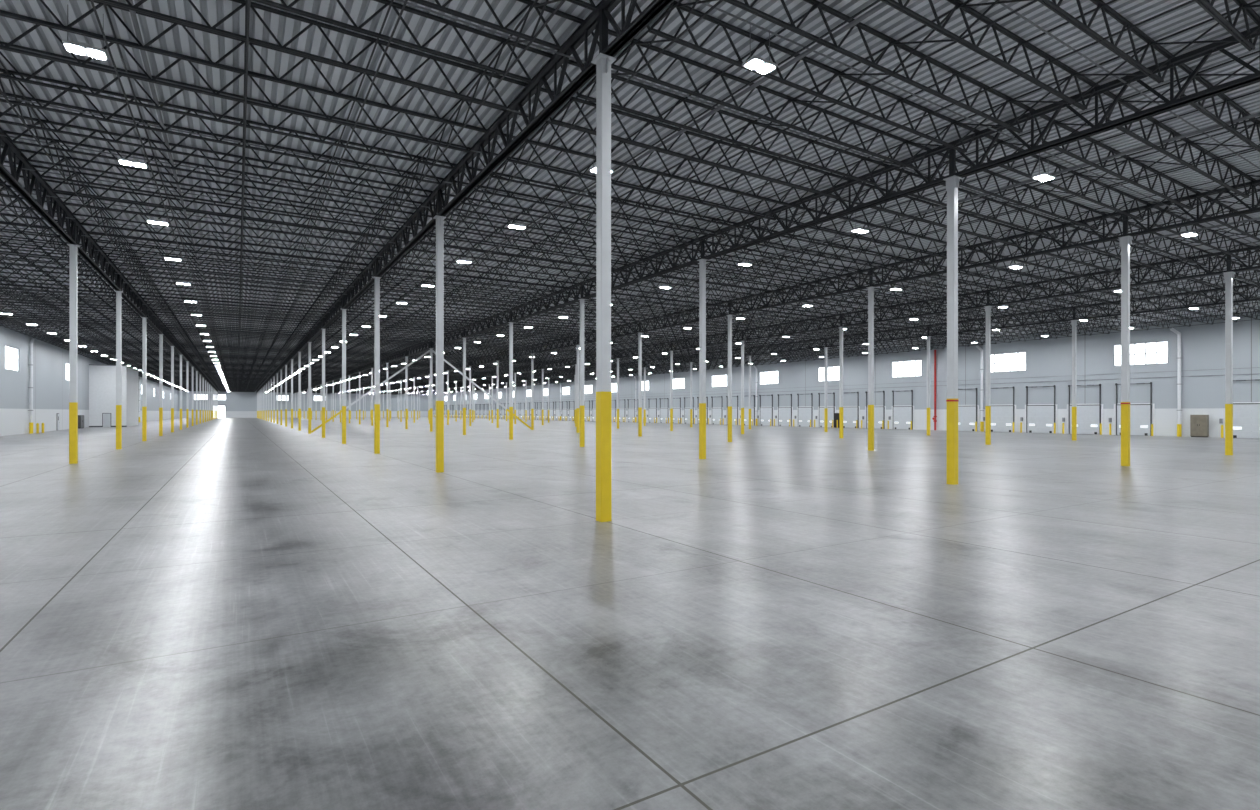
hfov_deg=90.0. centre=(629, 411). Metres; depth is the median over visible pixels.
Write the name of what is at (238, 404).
wall
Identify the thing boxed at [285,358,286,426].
steel column
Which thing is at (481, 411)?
door
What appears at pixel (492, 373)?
steel column
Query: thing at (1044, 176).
lights
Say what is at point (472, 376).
steel column
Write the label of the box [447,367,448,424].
steel column
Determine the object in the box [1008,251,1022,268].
lights
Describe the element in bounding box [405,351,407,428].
steel column
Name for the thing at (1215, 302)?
girder
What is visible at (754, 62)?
lights
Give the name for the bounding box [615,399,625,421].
door
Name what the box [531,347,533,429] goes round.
steel column
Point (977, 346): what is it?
downspout pipe
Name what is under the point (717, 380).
window
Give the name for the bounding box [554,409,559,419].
door
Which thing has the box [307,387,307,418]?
steel column
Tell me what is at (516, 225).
lights
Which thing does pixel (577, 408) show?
steel column
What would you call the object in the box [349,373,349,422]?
steel column
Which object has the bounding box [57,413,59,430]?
door
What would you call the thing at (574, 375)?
steel column
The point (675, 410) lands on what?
door
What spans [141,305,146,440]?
steel column
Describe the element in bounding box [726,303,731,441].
steel column
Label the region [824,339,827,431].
steel column
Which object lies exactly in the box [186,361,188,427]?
steel column
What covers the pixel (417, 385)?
steel column
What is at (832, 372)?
window
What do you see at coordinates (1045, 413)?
door
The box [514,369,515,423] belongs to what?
steel column
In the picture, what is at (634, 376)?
downspout pipe
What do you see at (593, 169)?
lights
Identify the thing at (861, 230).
lights
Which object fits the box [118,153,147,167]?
lights
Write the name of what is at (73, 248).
steel column
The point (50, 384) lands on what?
wall
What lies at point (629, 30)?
girder
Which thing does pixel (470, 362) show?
steel column
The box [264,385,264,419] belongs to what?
steel column
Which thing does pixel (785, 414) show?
door
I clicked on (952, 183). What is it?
steel column
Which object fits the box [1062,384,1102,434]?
door
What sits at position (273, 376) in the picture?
steel column
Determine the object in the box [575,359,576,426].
steel column
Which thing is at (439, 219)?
steel column
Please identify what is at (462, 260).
lights
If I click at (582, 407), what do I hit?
steel column
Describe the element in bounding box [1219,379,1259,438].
door
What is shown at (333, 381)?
steel column
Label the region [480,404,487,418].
door
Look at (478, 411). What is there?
door
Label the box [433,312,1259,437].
wall
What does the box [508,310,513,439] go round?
steel column
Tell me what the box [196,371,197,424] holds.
steel column
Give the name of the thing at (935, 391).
riser pipe
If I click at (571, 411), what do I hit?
door
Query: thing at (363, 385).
steel column
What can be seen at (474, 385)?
steel column
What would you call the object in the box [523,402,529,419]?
door
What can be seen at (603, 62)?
steel column
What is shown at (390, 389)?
steel column
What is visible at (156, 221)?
lights
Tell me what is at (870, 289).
steel column
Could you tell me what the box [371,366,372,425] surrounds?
steel column
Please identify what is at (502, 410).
door
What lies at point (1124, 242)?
steel column
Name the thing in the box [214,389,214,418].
steel column
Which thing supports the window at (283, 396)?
in the wall at (238, 404)
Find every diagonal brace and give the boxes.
[311,350,429,432]
[433,350,531,428]
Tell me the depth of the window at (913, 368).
85.39 m
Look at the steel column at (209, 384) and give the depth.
172.45 m
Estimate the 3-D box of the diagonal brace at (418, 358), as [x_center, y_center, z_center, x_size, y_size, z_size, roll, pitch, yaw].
[-29.497,-2.588,72.412,12.917,9.756,0.200,0,0,-32]
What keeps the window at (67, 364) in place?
in the wall at (50, 384)
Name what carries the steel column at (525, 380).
on the floor
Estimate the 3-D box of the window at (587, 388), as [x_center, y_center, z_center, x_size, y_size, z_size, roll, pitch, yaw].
[-10.714,-5.840,162.884,0.120,2.200,4.500,0,0,-32]
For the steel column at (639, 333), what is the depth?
60.64 m
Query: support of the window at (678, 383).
in the wall at (1202, 346)
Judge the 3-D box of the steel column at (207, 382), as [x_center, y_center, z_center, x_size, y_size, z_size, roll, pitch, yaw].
[-108.236,-3.165,161.510,0.400,11.050,0.440,0,0,-32]
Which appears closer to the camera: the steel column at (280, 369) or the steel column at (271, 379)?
the steel column at (280, 369)
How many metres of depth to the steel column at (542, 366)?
111.75 m
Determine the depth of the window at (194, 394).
246.90 m
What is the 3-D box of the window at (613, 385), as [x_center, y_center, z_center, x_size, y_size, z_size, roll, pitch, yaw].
[-3.817,-5.840,151.829,0.120,2.200,4.500,0,0,-32]
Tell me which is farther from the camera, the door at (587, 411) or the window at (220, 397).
the window at (220, 397)
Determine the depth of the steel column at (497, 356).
93.78 m
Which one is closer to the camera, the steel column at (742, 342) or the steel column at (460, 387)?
the steel column at (742, 342)
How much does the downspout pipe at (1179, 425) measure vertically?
10.501 m
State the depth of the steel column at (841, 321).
56.49 m
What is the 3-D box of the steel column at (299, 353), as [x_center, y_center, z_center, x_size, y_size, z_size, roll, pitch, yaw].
[-41.950,-3.165,80.001,0.400,11.050,0.440,0,0,-32]
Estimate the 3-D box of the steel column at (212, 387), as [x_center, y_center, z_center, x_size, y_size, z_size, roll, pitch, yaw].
[-128.925,-3.165,194.676,0.400,11.050,0.440,0,0,-32]
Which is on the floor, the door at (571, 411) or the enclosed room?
the enclosed room
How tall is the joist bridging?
0.773 m
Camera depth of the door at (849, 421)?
92.89 m
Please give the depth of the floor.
7.31 m
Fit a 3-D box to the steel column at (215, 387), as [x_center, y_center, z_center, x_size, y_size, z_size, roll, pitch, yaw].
[-142.718,-3.165,216.787,0.400,11.050,0.440,0,0,-32]
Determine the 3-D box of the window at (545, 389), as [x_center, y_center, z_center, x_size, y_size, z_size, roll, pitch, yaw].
[-24.507,-5.840,184.995,0.120,2.200,4.500,0,0,-32]
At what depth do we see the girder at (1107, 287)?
46.09 m
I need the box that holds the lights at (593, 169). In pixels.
[589,143,595,172]
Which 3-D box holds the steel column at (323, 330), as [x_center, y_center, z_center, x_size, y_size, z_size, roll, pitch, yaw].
[-28.157,-3.165,57.891,0.400,11.050,0.440,0,0,-32]
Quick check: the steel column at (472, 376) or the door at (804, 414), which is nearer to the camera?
the door at (804, 414)
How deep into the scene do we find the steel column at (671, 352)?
78.61 m
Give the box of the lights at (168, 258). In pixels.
[164,257,181,260]
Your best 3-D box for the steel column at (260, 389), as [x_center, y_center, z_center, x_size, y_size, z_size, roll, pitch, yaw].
[-124.707,-3.165,212.665,0.400,11.050,0.440,0,0,-32]
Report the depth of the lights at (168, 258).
32.86 m
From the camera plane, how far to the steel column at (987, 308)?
45.44 m
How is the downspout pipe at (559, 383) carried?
attached to the wall at (1202, 346)
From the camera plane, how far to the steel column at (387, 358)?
97.92 m
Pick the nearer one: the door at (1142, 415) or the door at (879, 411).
the door at (1142, 415)
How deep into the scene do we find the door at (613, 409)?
151.22 m
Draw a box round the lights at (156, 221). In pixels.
[146,202,168,224]
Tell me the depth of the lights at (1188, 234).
28.29 m
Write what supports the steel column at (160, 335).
on the floor
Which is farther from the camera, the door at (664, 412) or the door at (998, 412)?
the door at (664, 412)
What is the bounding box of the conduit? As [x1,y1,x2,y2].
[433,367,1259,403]
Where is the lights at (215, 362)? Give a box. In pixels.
[206,345,228,391]
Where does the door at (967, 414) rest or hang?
in the wall at (1202, 346)
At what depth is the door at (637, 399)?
140.78 m
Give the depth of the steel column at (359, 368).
120.01 m
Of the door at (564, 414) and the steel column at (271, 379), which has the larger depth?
the door at (564, 414)
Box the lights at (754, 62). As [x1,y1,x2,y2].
[742,25,777,74]
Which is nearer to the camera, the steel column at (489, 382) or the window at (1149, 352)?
the window at (1149, 352)
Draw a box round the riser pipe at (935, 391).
[932,350,936,429]
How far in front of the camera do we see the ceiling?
19.82 m
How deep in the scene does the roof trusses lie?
27.65 m
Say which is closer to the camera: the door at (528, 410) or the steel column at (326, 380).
the steel column at (326, 380)
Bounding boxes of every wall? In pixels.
[0,321,177,435]
[178,391,427,417]
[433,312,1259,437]
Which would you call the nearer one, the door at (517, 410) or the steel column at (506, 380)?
the steel column at (506, 380)
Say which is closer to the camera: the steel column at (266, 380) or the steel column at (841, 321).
the steel column at (841, 321)
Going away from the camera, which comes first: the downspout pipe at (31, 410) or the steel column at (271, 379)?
the downspout pipe at (31, 410)
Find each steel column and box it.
[67,222,79,463]
[115,275,122,448]
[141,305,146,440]
[158,324,162,435]
[171,343,174,431]
[180,348,181,429]
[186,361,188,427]
[192,366,193,425]
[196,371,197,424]
[199,370,200,423]
[202,373,203,422]
[205,380,205,421]
[207,382,207,420]
[209,384,209,420]
[211,382,211,419]
[212,387,212,419]
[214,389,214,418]
[215,387,215,418]
[216,388,216,418]
[260,389,260,418]
[261,388,261,418]
[263,387,263,419]
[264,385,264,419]
[266,380,267,420]
[268,377,269,420]
[271,379,271,421]
[273,376,274,422]
[277,373,277,423]
[280,369,282,424]
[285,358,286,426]
[291,353,293,427]
[298,347,300,430]
[307,336,311,433]
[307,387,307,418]
[311,385,311,419]
[316,386,316,419]
[320,385,321,419]
[321,322,325,437]
[326,380,326,419]
[333,381,333,421]
[340,375,340,421]
[341,295,346,443]
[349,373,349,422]
[356,387,356,418]
[359,368,360,423]
[363,385,363,419]
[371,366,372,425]
[373,259,380,453]
[386,358,387,426]
[389,380,389,420]
[390,389,390,418]
[398,388,398,418]
[400,380,401,421]
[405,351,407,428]
[413,375,414,422]
[417,385,417,419]
[428,385,428,419]
[429,341,432,431]
[429,371,429,423]
[433,190,445,472]
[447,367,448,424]
[455,381,456,421]
[460,387,461,419]
[463,329,465,434]
[469,362,470,425]
[472,376,472,421]
[474,385,474,419]
[489,382,489,420]
[491,373,492,422]
[497,356,498,427]
[505,380,506,420]
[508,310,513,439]
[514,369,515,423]
[525,380,526,421]
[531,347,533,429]
[542,366,543,424]
[548,373,548,422]
[574,375,574,422]
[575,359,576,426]
[576,336,578,432]
[578,285,585,446]
[591,9,615,521]
[616,351,619,428]
[638,322,641,436]
[643,364,645,425]
[670,343,672,430]
[690,358,691,426]
[697,239,706,458]
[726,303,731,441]
[741,332,743,433]
[749,349,750,428]
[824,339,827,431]
[839,316,842,437]
[866,270,875,450]
[925,327,930,434]
[943,149,961,484]
[984,292,991,444]
[1070,308,1077,439]
[1119,214,1132,465]
[1224,254,1234,454]
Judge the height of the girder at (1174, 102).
1.150 m
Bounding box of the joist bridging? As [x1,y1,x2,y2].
[0,0,1259,393]
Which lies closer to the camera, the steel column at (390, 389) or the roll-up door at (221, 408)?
the steel column at (390, 389)
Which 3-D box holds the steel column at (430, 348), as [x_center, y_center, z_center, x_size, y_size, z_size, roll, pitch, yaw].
[-23.939,-3.165,75.879,0.400,11.050,0.440,0,0,-32]
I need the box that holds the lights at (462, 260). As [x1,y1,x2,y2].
[456,245,471,263]
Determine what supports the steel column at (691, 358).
on the floor
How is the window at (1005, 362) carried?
in the wall at (1202, 346)
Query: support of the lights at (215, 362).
hanging from the roof
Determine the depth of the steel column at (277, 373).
124.12 m
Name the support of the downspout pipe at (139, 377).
attached to the wall at (50, 384)
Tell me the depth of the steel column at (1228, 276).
34.39 m
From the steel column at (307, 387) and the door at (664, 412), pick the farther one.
the steel column at (307, 387)
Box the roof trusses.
[0,0,1259,390]
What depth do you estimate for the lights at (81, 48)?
13.88 m
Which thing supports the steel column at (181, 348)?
on the floor
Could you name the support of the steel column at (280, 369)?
on the floor
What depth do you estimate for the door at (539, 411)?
189.35 m
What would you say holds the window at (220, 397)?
in the wall at (238, 404)
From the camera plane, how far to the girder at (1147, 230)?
33.57 m
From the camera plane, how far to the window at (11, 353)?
64.41 m
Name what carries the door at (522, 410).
in the wall at (1202, 346)
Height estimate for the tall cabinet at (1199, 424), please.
2.100 m
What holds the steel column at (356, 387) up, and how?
on the floor
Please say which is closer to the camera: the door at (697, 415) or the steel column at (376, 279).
the steel column at (376, 279)
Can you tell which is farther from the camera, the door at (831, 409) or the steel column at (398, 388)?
the steel column at (398, 388)
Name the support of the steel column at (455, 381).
on the floor
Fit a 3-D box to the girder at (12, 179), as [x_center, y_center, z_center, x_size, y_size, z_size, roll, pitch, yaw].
[-73.754,-8.215,106.234,0.280,1.150,338.780,0,0,-32]
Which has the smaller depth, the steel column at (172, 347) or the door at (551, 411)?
the steel column at (172, 347)
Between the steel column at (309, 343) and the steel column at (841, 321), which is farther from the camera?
the steel column at (309, 343)
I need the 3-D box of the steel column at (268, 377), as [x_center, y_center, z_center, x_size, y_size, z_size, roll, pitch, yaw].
[-90.225,-3.165,157.388,0.400,11.050,0.440,0,0,-32]
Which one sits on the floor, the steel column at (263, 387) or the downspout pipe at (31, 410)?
the steel column at (263, 387)
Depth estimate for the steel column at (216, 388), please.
227.79 m
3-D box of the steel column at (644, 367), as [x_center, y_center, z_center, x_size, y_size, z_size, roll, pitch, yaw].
[2.509,-3.165,107.735,0.400,11.050,0.440,0,0,-32]
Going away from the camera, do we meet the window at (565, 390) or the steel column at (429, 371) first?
the steel column at (429, 371)
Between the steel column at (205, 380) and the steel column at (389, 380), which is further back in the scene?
the steel column at (389, 380)
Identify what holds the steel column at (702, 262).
on the floor
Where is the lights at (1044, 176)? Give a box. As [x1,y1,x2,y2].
[1032,153,1055,181]
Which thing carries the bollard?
on the floor
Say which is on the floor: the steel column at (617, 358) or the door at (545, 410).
the steel column at (617, 358)
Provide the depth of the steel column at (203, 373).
139.31 m
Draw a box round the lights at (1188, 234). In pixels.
[1180,215,1197,236]
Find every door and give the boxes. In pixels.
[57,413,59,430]
[213,405,225,417]
[450,405,452,417]
[476,404,479,417]
[478,404,483,417]
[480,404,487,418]
[490,404,495,418]
[500,403,504,418]
[513,409,519,418]
[518,403,524,419]
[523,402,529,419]
[534,402,541,419]
[540,402,547,419]
[546,402,553,419]
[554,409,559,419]
[557,401,567,420]
[566,401,573,420]
[584,401,589,420]
[589,400,595,420]
[612,400,615,421]
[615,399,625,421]
[626,399,634,421]
[632,399,643,422]
[647,398,656,422]
[656,398,668,422]
[668,398,680,423]
[681,397,694,423]
[694,397,707,423]
[706,396,722,424]
[723,396,738,424]
[739,395,755,425]
[756,395,773,425]
[774,394,792,426]
[793,393,813,426]
[814,393,835,427]
[837,392,859,427]
[861,391,885,428]
[887,390,913,429]
[958,388,978,430]
[982,387,1015,431]
[1020,385,1057,433]
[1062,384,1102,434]
[1109,382,1154,435]
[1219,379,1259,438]
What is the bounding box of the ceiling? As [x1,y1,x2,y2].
[0,0,1259,384]
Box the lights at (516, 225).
[507,223,525,229]
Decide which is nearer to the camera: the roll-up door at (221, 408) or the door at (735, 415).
the door at (735, 415)
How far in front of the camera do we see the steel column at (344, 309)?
46.73 m
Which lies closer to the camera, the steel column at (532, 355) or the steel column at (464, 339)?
the steel column at (464, 339)
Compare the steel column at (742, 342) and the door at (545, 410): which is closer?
the steel column at (742, 342)
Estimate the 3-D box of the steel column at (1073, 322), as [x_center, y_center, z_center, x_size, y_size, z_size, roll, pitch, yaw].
[36.991,-3.165,52.458,0.400,11.050,0.440,0,0,-32]
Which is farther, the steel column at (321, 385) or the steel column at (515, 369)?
the steel column at (321, 385)
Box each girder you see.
[0,130,217,391]
[256,0,673,392]
[293,25,1259,393]
[327,180,1259,393]
[361,246,1259,394]
[391,283,1259,394]
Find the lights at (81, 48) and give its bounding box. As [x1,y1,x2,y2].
[62,32,107,59]
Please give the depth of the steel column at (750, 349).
85.52 m
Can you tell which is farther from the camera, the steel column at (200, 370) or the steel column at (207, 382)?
the steel column at (207, 382)
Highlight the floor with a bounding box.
[0,417,1259,809]
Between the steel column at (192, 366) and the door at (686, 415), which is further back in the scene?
the door at (686, 415)
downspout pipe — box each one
[28,338,33,433]
[138,377,139,421]
[559,383,561,419]
[634,376,636,421]
[753,365,757,425]
[976,345,983,430]
[1170,328,1181,436]
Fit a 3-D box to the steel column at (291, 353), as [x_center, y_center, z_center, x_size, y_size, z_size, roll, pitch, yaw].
[-48.846,-3.165,91.056,0.400,11.050,0.440,0,0,-32]
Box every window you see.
[5,345,18,371]
[66,363,68,380]
[194,394,206,399]
[213,394,225,399]
[276,395,288,400]
[314,396,325,400]
[544,388,547,395]
[562,387,568,394]
[584,385,591,393]
[611,383,616,391]
[642,381,648,390]
[673,378,684,388]
[712,375,726,386]
[760,371,777,384]
[818,366,838,381]
[892,360,921,377]
[991,352,1025,372]
[1114,341,1167,365]
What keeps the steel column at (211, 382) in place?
on the floor
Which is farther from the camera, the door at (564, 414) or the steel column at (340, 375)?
the door at (564, 414)
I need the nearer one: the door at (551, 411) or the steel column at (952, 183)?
the steel column at (952, 183)
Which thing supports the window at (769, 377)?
in the wall at (1202, 346)
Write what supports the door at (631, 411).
in the wall at (1202, 346)
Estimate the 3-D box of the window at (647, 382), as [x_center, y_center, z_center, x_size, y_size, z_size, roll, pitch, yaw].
[3.079,-5.840,140.774,0.120,2.200,4.500,0,0,-32]
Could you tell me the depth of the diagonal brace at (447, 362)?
79.38 m
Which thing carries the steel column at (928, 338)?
on the floor
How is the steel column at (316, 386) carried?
on the floor
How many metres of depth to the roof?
27.20 m
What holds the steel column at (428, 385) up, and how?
on the floor
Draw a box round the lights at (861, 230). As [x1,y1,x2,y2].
[851,211,869,233]
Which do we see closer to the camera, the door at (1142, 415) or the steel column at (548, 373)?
the door at (1142, 415)
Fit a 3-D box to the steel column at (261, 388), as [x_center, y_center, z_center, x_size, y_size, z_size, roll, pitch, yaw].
[-117.810,-3.165,201.610,0.400,11.050,0.440,0,0,-32]
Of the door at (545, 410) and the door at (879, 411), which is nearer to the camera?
the door at (879, 411)
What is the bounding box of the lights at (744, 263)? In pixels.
[737,250,751,265]
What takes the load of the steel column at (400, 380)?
on the floor
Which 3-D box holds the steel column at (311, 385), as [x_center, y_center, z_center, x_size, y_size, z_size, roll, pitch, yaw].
[-99.799,-3.165,197.488,0.400,11.050,0.440,0,0,-32]
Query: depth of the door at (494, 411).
221.70 m
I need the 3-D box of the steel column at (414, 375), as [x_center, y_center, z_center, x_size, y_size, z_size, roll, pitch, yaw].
[-47.306,-3.165,138.089,0.400,11.050,0.440,0,0,-32]
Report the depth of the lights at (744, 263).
34.01 m
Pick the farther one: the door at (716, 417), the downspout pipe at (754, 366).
the door at (716, 417)
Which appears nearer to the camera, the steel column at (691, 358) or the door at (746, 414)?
the steel column at (691, 358)
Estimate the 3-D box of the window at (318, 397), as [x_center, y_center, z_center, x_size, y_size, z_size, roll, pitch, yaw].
[-132.629,-5.840,269.294,4.500,2.200,0.120,0,0,-32]
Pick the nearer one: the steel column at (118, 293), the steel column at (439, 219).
the steel column at (439, 219)
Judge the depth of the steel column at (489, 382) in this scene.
173.97 m
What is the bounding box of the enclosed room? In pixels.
[89,364,138,426]
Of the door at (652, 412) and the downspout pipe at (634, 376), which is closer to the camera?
the door at (652, 412)
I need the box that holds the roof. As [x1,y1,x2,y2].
[0,0,1259,394]
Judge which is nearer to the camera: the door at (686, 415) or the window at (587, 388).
the door at (686, 415)
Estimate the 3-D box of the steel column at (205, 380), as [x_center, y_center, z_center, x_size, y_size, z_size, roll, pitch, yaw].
[-101.339,-3.165,150.455,0.400,11.050,0.440,0,0,-32]
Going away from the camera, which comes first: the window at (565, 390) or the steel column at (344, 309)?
the steel column at (344, 309)
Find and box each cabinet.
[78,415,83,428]
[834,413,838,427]
[1190,415,1208,436]
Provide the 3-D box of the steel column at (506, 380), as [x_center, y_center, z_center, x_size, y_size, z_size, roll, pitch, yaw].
[-31.973,-3.165,163.012,0.400,11.050,0.440,0,0,-32]
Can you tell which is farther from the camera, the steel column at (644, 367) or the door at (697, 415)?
the door at (697, 415)

